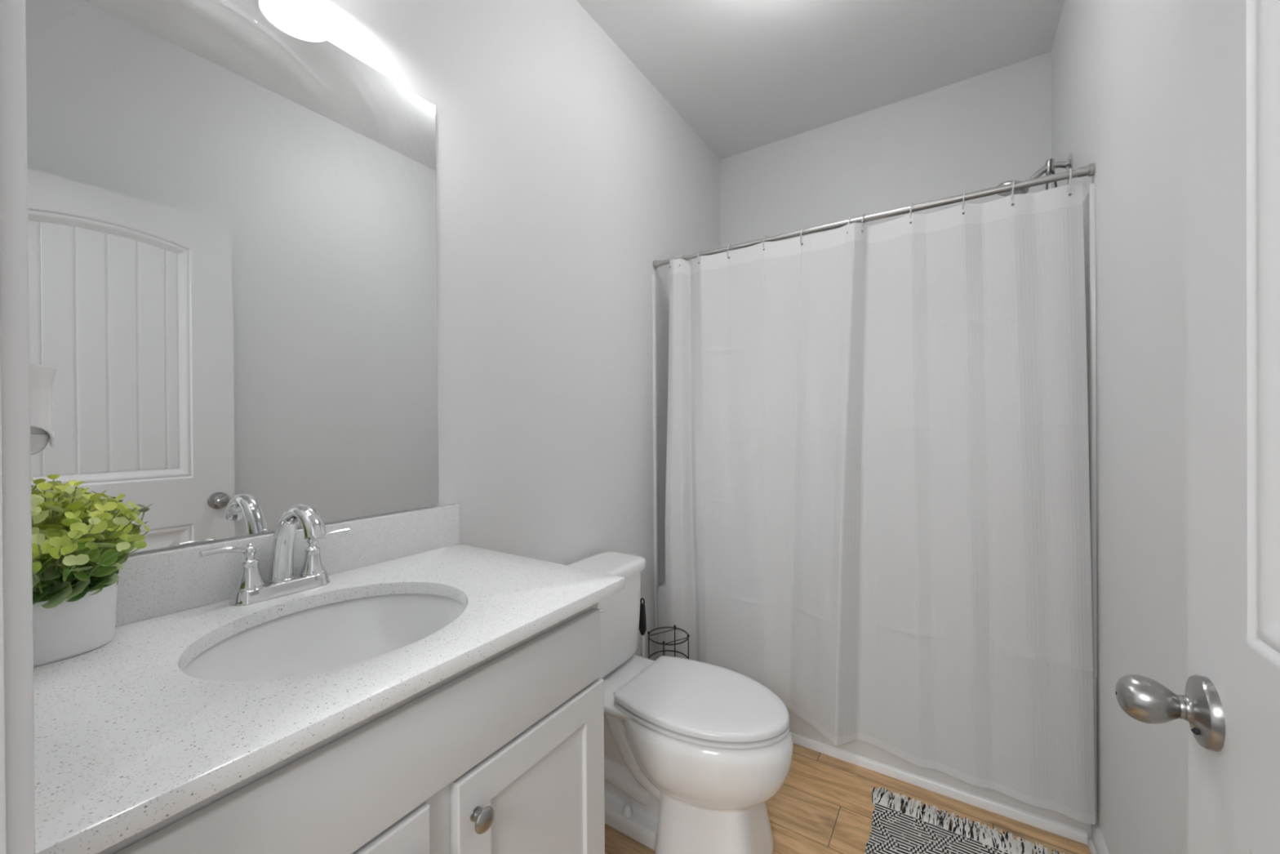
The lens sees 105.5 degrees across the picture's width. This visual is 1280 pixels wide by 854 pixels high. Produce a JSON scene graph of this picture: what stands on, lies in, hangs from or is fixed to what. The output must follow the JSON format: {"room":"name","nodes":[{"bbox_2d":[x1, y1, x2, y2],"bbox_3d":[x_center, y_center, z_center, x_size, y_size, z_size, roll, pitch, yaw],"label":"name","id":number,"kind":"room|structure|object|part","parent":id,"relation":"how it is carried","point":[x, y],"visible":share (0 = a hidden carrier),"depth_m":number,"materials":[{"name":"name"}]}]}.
{"room":"bathroom","nodes":[
{"label":"bathroom","id":0,"kind":"room"},
{"bbox_2d":[128,0,719,660],"bbox_3d":[-0.280,-0.163,1.756,0.100,2.741,2.801,0,0,33],"label":"wall","id":1,"kind":"structure","parent":0,"point":[563,173],"depth_m":1.61,"materials":[{"name":"paint"}]},
{"bbox_2d":[25,0,439,553],"bbox_3d":[-0.733,-0.314,0.963,0.004,1.042,0.741,0,0,33],"label":"mirror","id":2,"kind":"object","parent":1,"relation":"attached to","point":[232,211],"visible":1,"depth_m":0.90,"materials":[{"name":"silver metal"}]},
{"bbox_2d":[115,503,459,626],"bbox_3d":[-0.709,0.263,0.982,0.020,0.106,0.793,0,0,33],"label":"backsplash","id":3,"kind":"structure","parent":1,"relation":"attached to","point":[161,583],"depth_m":0.91,"materials":[{"name":"stone"}]},
{"bbox_2d":[653,163,1094,268],"bbox_3d":[0.684,-0.736,1.798,1.472,0.035,0.035,0,0,33],"label":"curtain rod","id":4,"kind":"object","parent":1,"relation":"attached to","point":[1089,171],"visible":1,"depth_m":1.64,"materials":[{"name":"silver metal"}]},
{"bbox_2d":[800,227,804,245],"bbox_3d":[0.613,-0.719,1.840,0.010,0.066,0.041,0,0,33],"label":"curtain ring","id":5,"kind":"object","parent":4,"relation":"hanging from","point":[802,228],"visible":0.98,"depth_m":1.83,"materials":[{"name":"silver plastic"}]},
{"bbox_2d":[665,182,1095,824],"bbox_3d":[0.691,0.196,1.735,1.378,1.846,0.130,0,0,34],"label":"shower curtain","id":6,"kind":"object","parent":5,"relation":"hanging from","point":[877,490],"visible":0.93,"depth_m":1.62,"materials":[{"name":"white fabric"}]},
{"bbox_2d":[909,203,912,217],"bbox_3d":[0.915,-0.715,1.643,0.010,0.076,0.041,0,0,33],"label":"curtain ring","id":7,"kind":"object","parent":4,"relation":"hanging from","point":[911,212],"visible":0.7,"depth_m":1.63,"materials":[{"name":"silver plastic"}]},
{"bbox_2d":[962,191,964,209],"bbox_3d":[1.038,-0.714,1.564,0.010,0.080,0.041,0,0,33],"label":"curtain ring","id":8,"kind":"object","parent":4,"relation":"hanging from","point":[963,192],"visible":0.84,"depth_m":1.55,"materials":[{"name":"silver plastic"}]},
{"bbox_2d":[1010,180,1014,200],"bbox_3d":[1.143,-0.713,1.495,0.010,0.083,0.041,0,0,33],"label":"curtain ring","id":9,"kind":"object","parent":4,"relation":"hanging from","point":[1013,181],"visible":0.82,"depth_m":1.48,"materials":[{"name":"silver plastic"}]},
{"bbox_2d":[1066,168,1071,194],"bbox_3d":[1.254,-0.712,1.423,0.010,0.086,0.041,0,0,33],"label":"curtain ring","id":10,"kind":"object","parent":4,"relation":"hanging from","point":[1070,169],"visible":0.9,"depth_m":1.41,"materials":[{"name":"silver plastic"}]},
{"bbox_2d":[790,731,1087,844],"bbox_3d":[0.687,1.185,1.791,1.430,0.032,0.011,0,0,33],"label":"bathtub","id":11,"kind":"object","parent":1,"relation":"attached to","point":[1060,828],"depth_m":1.58,"materials":[{"name":"white ceramic"}]},
{"bbox_2d":[576,0,1064,159],"bbox_3d":[0.370,-1.561,1.321,1.674,0.050,2.801,0,0,33],"label":"ceiling","id":12,"kind":"structure","parent":0,"point":[744,75],"depth_m":1.99,"materials":[{"name":"paint"}]},
{"bbox_2d":[604,742,1090,853],"bbox_3d":[0.248,1.232,1.114,1.674,0.050,3.321,0,0,33],"label":"floor","id":13,"kind":"structure","parent":0,"point":[824,804],"depth_m":1.51,"materials":[{"name":"brown wood"}]},
{"bbox_2d":[96,602,604,853],"bbox_3d":[-0.486,0.777,0.814,0.570,0.872,0.748,0,0,33],"label":"vanity cabinet","id":14,"kind":"object","parent":13,"relation":"on","point":[504,753],"visible":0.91,"depth_m":0.70,"materials":[{"name":"white wood"}]},
{"bbox_2d":[33,543,625,853],"bbox_3d":[-0.480,0.327,0.834,0.564,0.024,0.793,0,0,33],"label":"countertop","id":15,"kind":"structure","parent":14,"relation":"on","point":[126,740],"depth_m":0.58,"materials":[{"name":"stone"}]},
{"bbox_2d":[31,480,154,666],"bbox_3d":[-0.798,0.197,0.685,0.186,0.242,0.177,0,0,33],"label":"potted plant","id":16,"kind":"object","parent":15,"relation":"on","point":[77,558],"visible":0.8,"depth_m":0.67,"materials":[{"name":"green plant"}]},
{"bbox_3d":[-0.825,0.275,0.684,0.096,0.086,0.126,0,0,33],"label":"pot","id":17,"kind":"part","parent":16,"relation":"part of","materials":[{"name":"ceramic"}]},
{"bbox_2d":[199,503,350,605],"bbox_3d":[-0.665,0.228,0.935,0.199,0.176,0.202,0,0,-6],"label":"faucet","id":18,"kind":"object","parent":15,"relation":"on","point":[251,588],"visible":1,"depth_m":0.90,"materials":[{"name":"silver metal"}]},
{"bbox_3d":[-0.729,0.224,0.864,0.021,0.028,0.080,0,0,33],"label":"lever","id":19,"kind":"part","parent":18,"relation":"part of","materials":[{"name":"silver metal"}]},
{"bbox_3d":[-0.712,0.266,0.890,0.049,0.073,0.049,0,0,33],"label":"handle","id":20,"kind":"part","parent":18,"relation":"part of","materials":[{"name":"silver metal"}]},
{"bbox_3d":[-0.684,0.304,0.933,0.057,0.024,0.162,0,0,33],"label":"plate","id":21,"kind":"part","parent":18,"relation":"part of","materials":[{"name":"silver metal"}]},
{"bbox_3d":[-0.635,0.219,0.900,0.177,0.158,0.045,0,0,33],"label":"spout","id":22,"kind":"part","parent":18,"relation":"part of","materials":[{"name":"silver metal"}]},
{"bbox_3d":[-0.656,0.265,0.976,0.049,0.073,0.049,0,0,33],"label":"handle","id":23,"kind":"part","parent":18,"relation":"part of","materials":[{"name":"silver metal"}]},
{"bbox_3d":[-0.640,0.224,1.002,0.021,0.025,0.080,0,0,33],"label":"lever","id":24,"kind":"part","parent":18,"relation":"part of","materials":[{"name":"silver metal"}]},
{"bbox_2d":[182,593,466,681],"bbox_3d":[-0.484,0.415,0.799,0.388,0.149,0.433,0,0,33],"label":"sink","id":25,"kind":"object","parent":15,"relation":"in","point":[334,635],"visible":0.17,"depth_m":0.92,"materials":[{"name":"white ceramic"}]},
{"bbox_3d":[-0.382,0.805,0.520,0.020,0.586,0.344,0,0,33],"label":"cabinet door","id":26,"kind":"part","parent":14,"relation":"part of","materials":[{"name":"white wood"}]},
{"bbox_3d":[-0.231,0.570,0.711,0.028,0.034,0.034,0,0,33],"label":"knob","id":27,"kind":"part","parent":14,"relation":"part of","materials":[{"name":"silver metal"}]},
{"bbox_3d":[-0.172,0.802,0.844,0.020,0.586,0.342,0,0,33],"label":"cabinet door","id":28,"kind":"part","parent":14,"relation":"part of","materials":[{"name":"white wood"}]},
{"bbox_2d":[639,597,646,657],"bbox_3d":[0.011,0.929,1.861,0.068,0.553,0.068,0,0,33],"label":"toilet brush","id":29,"kind":"object","parent":13,"relation":"on","point":[642,621],"visible":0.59,"depth_m":1.85,"materials":[{"name":"black plastic"}]},
{"bbox_3d":[0.010,0.723,1.860,0.031,0.141,0.020,0,0,33],"label":"handle","id":30,"kind":"part","parent":29,"relation":"part of","materials":[{"name":"black plastic"}]},
{"bbox_2d":[647,624,689,658],"bbox_3d":[0.114,1.008,1.925,0.162,0.393,0.164,0,0,33],"label":"stand","id":31,"kind":"object","parent":13,"relation":"on","point":[674,628],"visible":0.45,"depth_m":1.94,"materials":[{"name":"black metal"}]},
{"bbox_3d":[0.036,1.009,1.937,0.011,0.393,0.011,0,0,33],"label":"post","id":32,"kind":"part","parent":31,"relation":"part of","materials":[{"name":"black metal"}]},
{"bbox_3d":[0.091,1.009,1.849,0.011,0.393,0.011,0,0,33],"label":"post","id":33,"kind":"part","parent":31,"relation":"part of","materials":[{"name":"black metal"}]},
{"bbox_3d":[0.144,1.008,1.996,0.011,0.393,0.011,0,0,33],"label":"post","id":34,"kind":"part","parent":31,"relation":"part of","materials":[{"name":"black metal"}]},
{"bbox_3d":[0.190,1.008,1.907,0.011,0.393,0.011,0,0,33],"label":"post","id":35,"kind":"part","parent":31,"relation":"part of","materials":[{"name":"black metal"}]},
{"bbox_2d":[566,551,792,853],"bbox_3d":[0.080,0.836,1.487,0.759,0.740,0.412,0,0,33],"label":"toilet","id":36,"kind":"object","parent":13,"relation":"on","point":[695,751],"visible":0.83,"depth_m":1.34,"materials":[{"name":"white ceramic"}]},
{"bbox_3d":[-0.154,0.485,1.637,0.207,0.037,0.410,0,0,33],"label":"tank lid","id":37,"kind":"part","parent":36,"relation":"part of","materials":[{"name":"white ceramic"}]},
{"bbox_3d":[-0.155,0.655,1.639,0.188,0.301,0.378,0,0,33],"label":"tank","id":38,"kind":"part","parent":36,"relation":"part of","materials":[{"name":"white ceramic"}]},
{"bbox_3d":[0.090,1.008,1.483,0.738,0.396,0.369,0,0,33],"label":"bowl","id":39,"kind":"part","parent":36,"relation":"part of","materials":[{"name":"white ceramic"}]},
{"bbox_3d":[0.193,0.810,1.414,0.472,0.018,0.357,0,0,33],"label":"seat","id":40,"kind":"part","parent":36,"relation":"part of","materials":[{"name":"white plastic"}]},
{"bbox_3d":[0.193,0.786,1.414,0.471,0.031,0.356,0,0,33],"label":"seat lid","id":41,"kind":"part","parent":36,"relation":"part of","materials":[{"name":"white plastic"}]},
{"bbox_2d":[657,581,1091,839],"bbox_3d":[0.892,0.956,2.107,1.470,0.485,0.746,0,0,33],"label":"bathtub","id":42,"kind":"object","parent":13,"relation":"on","point":[797,725],"visible":0.1,"depth_m":1.67,"materials":[{"name":"white ceramic"}]},
{"bbox_2d":[864,786,1064,853],"bbox_3d":[0.768,1.194,1.161,0.501,0.015,0.806,0,0,33],"label":"bath rug","id":43,"kind":"object","parent":13,"relation":"on","point":[894,830],"visible":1,"depth_m":1.43,"materials":[{"name":"multicoloured fabric"}]},
{"bbox_2d":[720,51,1051,248],"bbox_3d":[1.116,-0.175,2.459,1.474,2.741,0.100,0,0,33],"label":"wall","id":44,"kind":"structure","parent":0,"point":[988,130],"depth_m":2.31,"materials":[{"name":"paint"}]},
{"bbox_2d":[652,182,1097,825],"bbox_3d":[0.884,0.237,2.101,1.472,1.854,0.758,0,0,33],"label":"tub surround","id":45,"kind":"object","parent":44,"relation":"attached to","point":[660,286],"visible":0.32,"depth_m":1.49,"materials":[{"name":"white plastic"}]},
{"bbox_3d":[0.286,0.014,2.487,0.050,1.402,0.758,0,0,33],"label":"panel","id":46,"kind":"part","parent":45,"relation":"part of","materials":[{"name":"white plastic"}]},
{"bbox_3d":[1.479,0.008,1.712,0.050,1.402,0.758,0,0,33],"label":"panel","id":47,"kind":"part","parent":45,"relation":"part of","materials":[{"name":"white plastic"}]},
{"bbox_2d":[1051,0,1188,853],"bbox_3d":[1.040,-0.169,0.898,0.100,2.741,2.801,0,0,33],"label":"wall","id":48,"kind":"structure","parent":0,"point":[1119,67],"depth_m":1.07,"materials":[{"name":"paint"}]},
{"bbox_2d":[996,153,1072,196],"bbox_3d":[1.388,-0.867,1.726,0.212,0.141,0.100,0,0,33],"label":"shower fixture","id":49,"kind":"object","parent":48,"relation":"attached to","point":[1049,169],"visible":0.59,"depth_m":1.70,"materials":[{"name":"silver metal"}]},
{"bbox_3d":[1.430,-0.891,1.711,0.124,0.064,0.021,0,0,33],"label":"arm","id":50,"kind":"part","parent":49,"relation":"part of","materials":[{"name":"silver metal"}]},
{"bbox_2d":[1087,820,1109,853],"bbox_3d":[0.804,1.167,0.639,0.022,0.076,1.812,0,0,33],"label":"baseboard","id":51,"kind":"structure","parent":48,"relation":"attached to","point":[1096,843],"depth_m":1.35,"materials":[{"name":"white wood"}]},
{"bbox_3d":[-0.352,-0.156,0.201,1.474,2.741,0.115,0,0,33],"label":"wall","id":52,"kind":"structure","parent":0,"visible":0},
{"bbox_2d":[0,333,6,853],"bbox_3d":[-0.140,0.176,0.068,0.756,2.075,0.119,0,0,33],"label":"door frame","id":53,"kind":"structure","parent":52,"relation":"attached to","point":[2,735],"depth_m":0.31,"materials":[{"name":"white wood"}]},
{"bbox_2d":[0,0,35,853],"bbox_3d":[-0.105,0.153,0.121,0.845,2.121,0.016,0,0,33],"label":"trim","id":54,"kind":"structure","parent":52,"relation":"attached to","point":[14,232],"depth_m":0.32,"materials":[{"name":"white wood"}]},
{"bbox_2d":[29,364,57,454],"bbox_3d":[-0.554,-0.016,0.432,0.059,0.082,0.049,0,0,33],"label":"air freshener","id":55,"kind":"object","parent":52,"relation":"attached to","point":[42,377],"visible":0.52,"depth_m":0.43,"materials":[{"name":"white plastic"}]},
{"bbox_2d":[30,426,48,454],"bbox_3d":[-0.555,0.011,0.431,0.041,0.030,0.041,0,0,33],"label":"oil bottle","id":56,"kind":"object","parent":55,"relation":"on","point":[39,434],"depth_m":0.43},
{"bbox_2d":[1115,0,1279,853],"bbox_3d":[0.441,0.180,0.210,0.171,2.035,0.724,0,0,28],"label":"door","id":57,"kind":"structure","parent":52,"relation":"in","point":[1230,702],"depth_m":0.44,"materials":[{"name":"white wood"}]},
{"bbox_3d":[0.531,0.285,0.508,0.049,0.045,0.045,0,0,33],"label":"knob","id":58,"kind":"part","parent":57,"relation":"part of","materials":[{"name":"silver metal"}]}
]}

